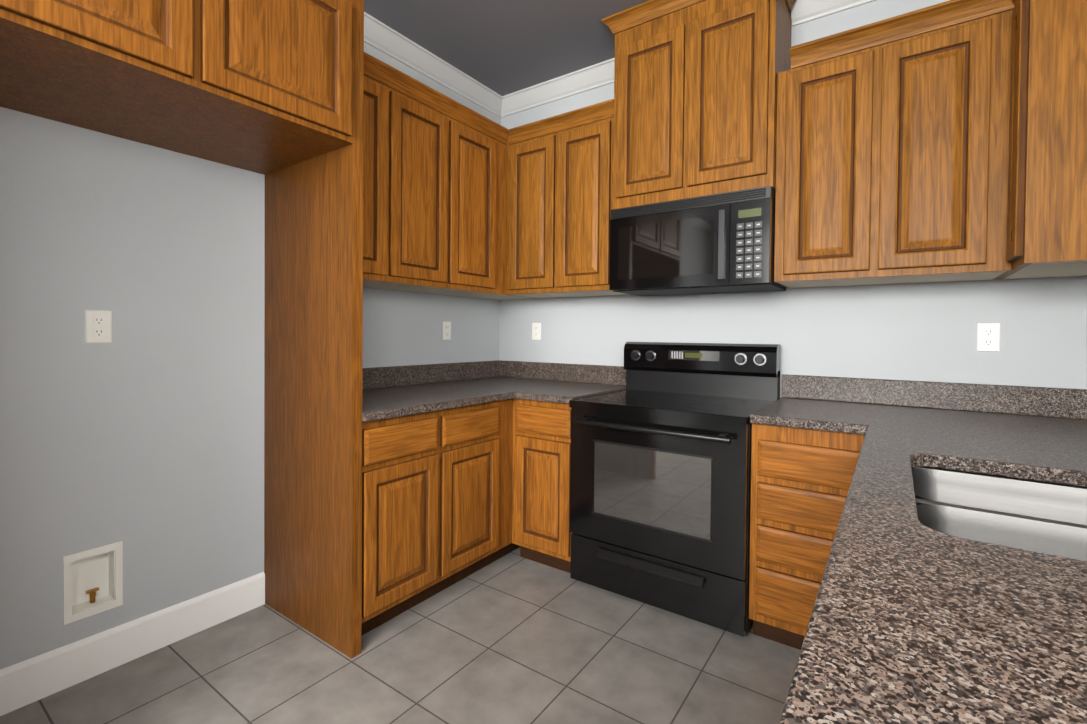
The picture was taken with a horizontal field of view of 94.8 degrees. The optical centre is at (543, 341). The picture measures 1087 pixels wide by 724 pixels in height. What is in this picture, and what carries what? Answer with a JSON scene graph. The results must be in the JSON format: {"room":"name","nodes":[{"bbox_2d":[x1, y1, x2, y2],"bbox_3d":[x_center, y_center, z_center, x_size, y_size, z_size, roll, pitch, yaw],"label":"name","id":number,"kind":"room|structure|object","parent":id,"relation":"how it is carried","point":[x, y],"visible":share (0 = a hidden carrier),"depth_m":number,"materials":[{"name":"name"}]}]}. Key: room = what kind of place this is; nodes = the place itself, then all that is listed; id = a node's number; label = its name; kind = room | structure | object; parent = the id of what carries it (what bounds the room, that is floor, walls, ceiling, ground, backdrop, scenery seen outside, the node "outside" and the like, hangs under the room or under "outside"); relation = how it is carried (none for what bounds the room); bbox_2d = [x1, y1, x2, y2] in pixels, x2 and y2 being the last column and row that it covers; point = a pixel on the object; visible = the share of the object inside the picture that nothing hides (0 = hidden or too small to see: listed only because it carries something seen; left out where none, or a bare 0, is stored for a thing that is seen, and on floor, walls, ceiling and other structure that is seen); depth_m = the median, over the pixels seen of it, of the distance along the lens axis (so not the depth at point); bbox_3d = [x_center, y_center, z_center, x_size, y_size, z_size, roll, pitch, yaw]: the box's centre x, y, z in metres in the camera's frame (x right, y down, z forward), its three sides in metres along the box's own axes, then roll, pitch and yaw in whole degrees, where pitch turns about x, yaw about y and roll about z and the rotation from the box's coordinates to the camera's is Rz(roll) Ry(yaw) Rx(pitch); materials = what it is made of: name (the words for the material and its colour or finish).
{"room":"kitchen","nodes":[
{"label":"kitchen","id":0,"kind":"room"},
{"bbox_2d":[0,42,500,669],"bbox_3d":[-2.082,-0.240,1.151,0.100,2.870,6.000,1,1,35],"label":"wall","id":1,"kind":"structure","parent":0,"point":[140,436],"depth_m":1.87,"materials":[{"name":"grey paint"}]},
{"bbox_2d":[63,541,122,624],"bbox_3d":[-1.624,0.853,1.795,0.070,0.235,0.160,1,1,35],"label":"outlet box","id":2,"kind":"object","parent":1,"relation":"in","point":[93,581],"visible":1,"depth_m":1.80,"materials":[{"name":"white plastic"}]},
{"bbox_2d":[85,310,111,342],"bbox_3d":[-1.580,-0.052,1.776,0.007,0.116,0.072,1,1,35],"label":"outlet","id":3,"kind":"object","parent":1,"relation":"attached to","point":[98,326],"visible":1,"depth_m":1.77,"materials":[{"name":"white plastic"}]},
{"bbox_2d":[0,572,264,715],"bbox_3d":[-2.517,1.129,0.472,0.014,0.143,4.368,1,1,35],"label":"baseboard","id":4,"kind":"structure","parent":1,"relation":"attached to","point":[31,680],"depth_m":1.83,"materials":[{"name":"white wood"}]},
{"bbox_2d":[363,52,394,287],"bbox_3d":[-0.972,-0.779,2.310,0.363,0.988,0.352,1,1,35],"label":"upper cabinet","id":5,"kind":"object","parent":1,"relation":"attached to","point":[379,78],"depth_m":2.30,"materials":[{"name":"brown wood"}]},
{"bbox_2d":[375,69,454,291],"bbox_3d":[-0.760,-0.781,2.612,0.363,0.988,0.386,1,1,35],"label":"upper cabinet","id":6,"kind":"object","parent":1,"relation":"attached to","point":[434,191],"depth_m":2.53,"materials":[{"name":"brown wood"}]},
{"bbox_2d":[442,322,450,339],"bbox_3d":[-0.611,-0.066,3.155,0.007,0.116,0.072,1,1,35],"label":"electrical outlet","id":7,"kind":"object","parent":1,"relation":"attached to","point":[446,330],"visible":1,"depth_m":3.15,"materials":[{"name":"white plastic"}]},
{"bbox_2d":[422,101,498,295],"bbox_3d":[-0.539,-0.784,2.926,0.363,0.988,0.382,1,1,35],"label":"upper cabinet","id":8,"kind":"object","parent":1,"relation":"attached to","point":[476,137],"depth_m":2.84,"materials":[{"name":"brown wood"}]},
{"bbox_2d":[464,125,532,299],"bbox_3d":[-0.296,-0.787,3.273,0.363,0.988,0.464,1,1,35],"label":"upper cabinet","id":9,"kind":"object","parent":1,"relation":"attached to","point":[503,132],"depth_m":3.06,"materials":[{"name":"brown wood"}]},
{"bbox_2d":[0,547,800,723],"bbox_3d":[-0.807,1.270,0.269,3.250,0.100,6.200,1,1,35],"label":"floor","id":10,"kind":"structure","parent":0,"point":[513,637],"depth_m":1.82,"materials":[{"name":"tile"}]},
{"bbox_2d":[0,0,363,658],"bbox_3d":[-1.243,-0.085,1.638,0.715,2.560,1.169,1,1,35],"label":"surround","id":11,"kind":"object","parent":10,"relation":"on","point":[272,91],"visible":1,"depth_m":1.87,"materials":[{"name":"brown wood"}]},
{"bbox_2d":[361,409,444,635],"bbox_3d":[-0.848,0.745,2.268,0.664,0.888,0.405,1,1,35],"label":"base cabinet","id":12,"kind":"object","parent":10,"relation":"on","point":[436,501],"depth_m":2.08,"materials":[{"name":"brown wood"}]},
{"bbox_2d":[445,400,504,588],"bbox_3d":[-0.615,0.742,2.601,0.664,0.888,0.407,1,1,35],"label":"base cabinet","id":13,"kind":"object","parent":10,"relation":"on","point":[474,434],"depth_m":2.43,"materials":[{"name":"brown wood"}]},
{"bbox_2d":[505,398,519,554],"bbox_3d":[-0.276,0.738,3.083,0.664,0.888,0.772,1,1,35],"label":"base cabinet","id":14,"kind":"object","parent":10,"relation":"on","point":[509,546],"depth_m":2.67,"materials":[{"name":"brown wood"}]},
{"bbox_2d":[362,360,625,421],"bbox_3d":[-0.351,0.223,2.635,1.039,0.150,1.584,1,1,35],"label":"countertop","id":15,"kind":"structure","parent":14,"relation":"on","point":[392,391],"depth_m":2.84,"materials":[{"name":"stone"}]},
{"bbox_2d":[512,398,570,572],"bbox_3d":[0.173,0.746,2.834,0.394,0.889,0.663,1,1,35],"label":"base cabinet","id":16,"kind":"object","parent":10,"relation":"on","point":[541,533],"visible":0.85,"depth_m":2.57,"materials":[{"name":"brown wood"}]},
{"bbox_2d":[569,342,780,636],"bbox_3d":[0.634,0.606,2.432,0.812,1.190,0.733,1,1,35],"label":"range","id":17,"kind":"object","parent":10,"relation":"on","point":[660,486],"visible":0.98,"depth_m":2.20,"materials":[{"name":"black metal"}]},
{"bbox_2d":[749,423,864,649],"bbox_3d":[1.179,0.766,2.128,0.426,0.889,0.663,1,1,35],"label":"base cabinet","id":18,"kind":"object","parent":10,"relation":"on","point":[801,479],"visible":0.65,"depth_m":1.90,"materials":[{"name":"brown wood"}]},
{"bbox_2d":[911,467,1083,486],"bbox_3d":[1.283,0.780,1.259,0.780,0.888,0.673,1,1,35],"label":"base cabinet","id":19,"kind":"object","parent":10,"relation":"on","point":[1002,476],"depth_m":1.18,"materials":[{"name":"brown wood"}]},
{"bbox_2d":[750,374,1086,723],"bbox_3d":[0.680,0.262,0.741,1.188,0.150,3.498,1,1,35],"label":"countertop","id":20,"kind":"structure","parent":19,"relation":"on","point":[913,620],"depth_m":0.63,"materials":[{"name":"stone"}]},
{"bbox_2d":[912,467,1086,560],"bbox_3d":[0.983,0.434,0.934,0.521,0.185,0.708,1,1,35],"label":"sink","id":21,"kind":"object","parent":20,"relation":"in","point":[1040,517],"visible":0.19,"depth_m":1.15,"materials":[{"name":"silver metal"}]},
{"bbox_2d":[364,0,647,95],"bbox_3d":[-0.780,-1.700,0.224,3.250,0.100,6.200,1,1,35],"label":"ceiling","id":22,"kind":"structure","parent":0,"point":[502,47],"depth_m":2.73,"materials":[{"name":"paint"}]},
{"bbox_2d":[364,0,875,117],"bbox_3d":[-0.781,-1.597,0.225,3.050,0.104,6.000,1,1,35],"label":"crown molding","id":23,"kind":"structure","parent":22,"relation":"attached to","point":[387,40],"depth_m":3.05,"materials":[{"name":"white paint"}]},
{"bbox_2d":[499,0,1086,397],"bbox_3d":[0.960,-0.236,2.741,3.250,2.870,0.100,1,1,35],"label":"wall","id":24,"kind":"structure","parent":0,"point":[925,331],"depth_m":2.34,"materials":[{"name":"grey paint"}]},
{"bbox_2d":[532,323,540,339],"bbox_3d":[-0.049,-0.067,3.384,0.072,0.116,0.007,1,1,35],"label":"electrical outlet","id":25,"kind":"object","parent":24,"relation":"attached to","point":[536,331],"visible":1,"depth_m":3.38,"materials":[{"name":"white plastic"}]},
{"bbox_2d":[506,99,629,297],"bbox_3d":[0.165,-0.777,2.991,0.751,0.990,0.395,1,1,35],"label":"upper cabinet","id":26,"kind":"object","parent":24,"relation":"attached to","point":[559,187],"visible":0.83,"depth_m":2.84,"materials":[{"name":"brown wood"}]},
{"bbox_2d":[601,0,794,208],"bbox_3d":[0.782,-1.173,2.526,0.880,0.984,0.440,1,1,35],"label":"upper cabinet","id":27,"kind":"object","parent":24,"relation":"attached to","point":[695,98],"visible":0.98,"depth_m":2.35,"materials":[{"name":"brown wood"}]},
{"bbox_2d":[610,186,785,295],"bbox_3d":[0.776,-0.468,2.537,0.768,0.423,0.435,1,1,35],"label":"microwave","id":28,"kind":"object","parent":27,"relation":"attached to","point":[717,243],"visible":1,"depth_m":2.34,"materials":[{"name":"black"}]},
{"bbox_2d":[774,0,1014,287],"bbox_3d":[1.427,-0.752,2.104,0.775,0.990,0.395,1,1,35],"label":"upper cabinet","id":29,"kind":"object","parent":24,"relation":"attached to","point":[892,151],"visible":1,"depth_m":1.94,"materials":[{"name":"brown wood"}]},
{"bbox_2d":[977,323,1000,351],"bbox_3d":[1.835,-0.016,2.061,0.072,0.116,0.007,1,1,35],"label":"electrical outlet","id":30,"kind":"object","parent":24,"relation":"attached to","point":[988,336],"visible":1,"depth_m":2.06,"materials":[{"name":"white plastic"}]},
{"bbox_2d":[997,0,1086,278],"bbox_3d":[1.827,-0.742,1.698,0.445,0.990,0.600,1,1,35],"label":"upper cabinet","id":31,"kind":"object","parent":24,"relation":"attached to","point":[1047,209],"visible":0.98,"depth_m":1.57,"materials":[{"name":"brown wood"}]}
]}

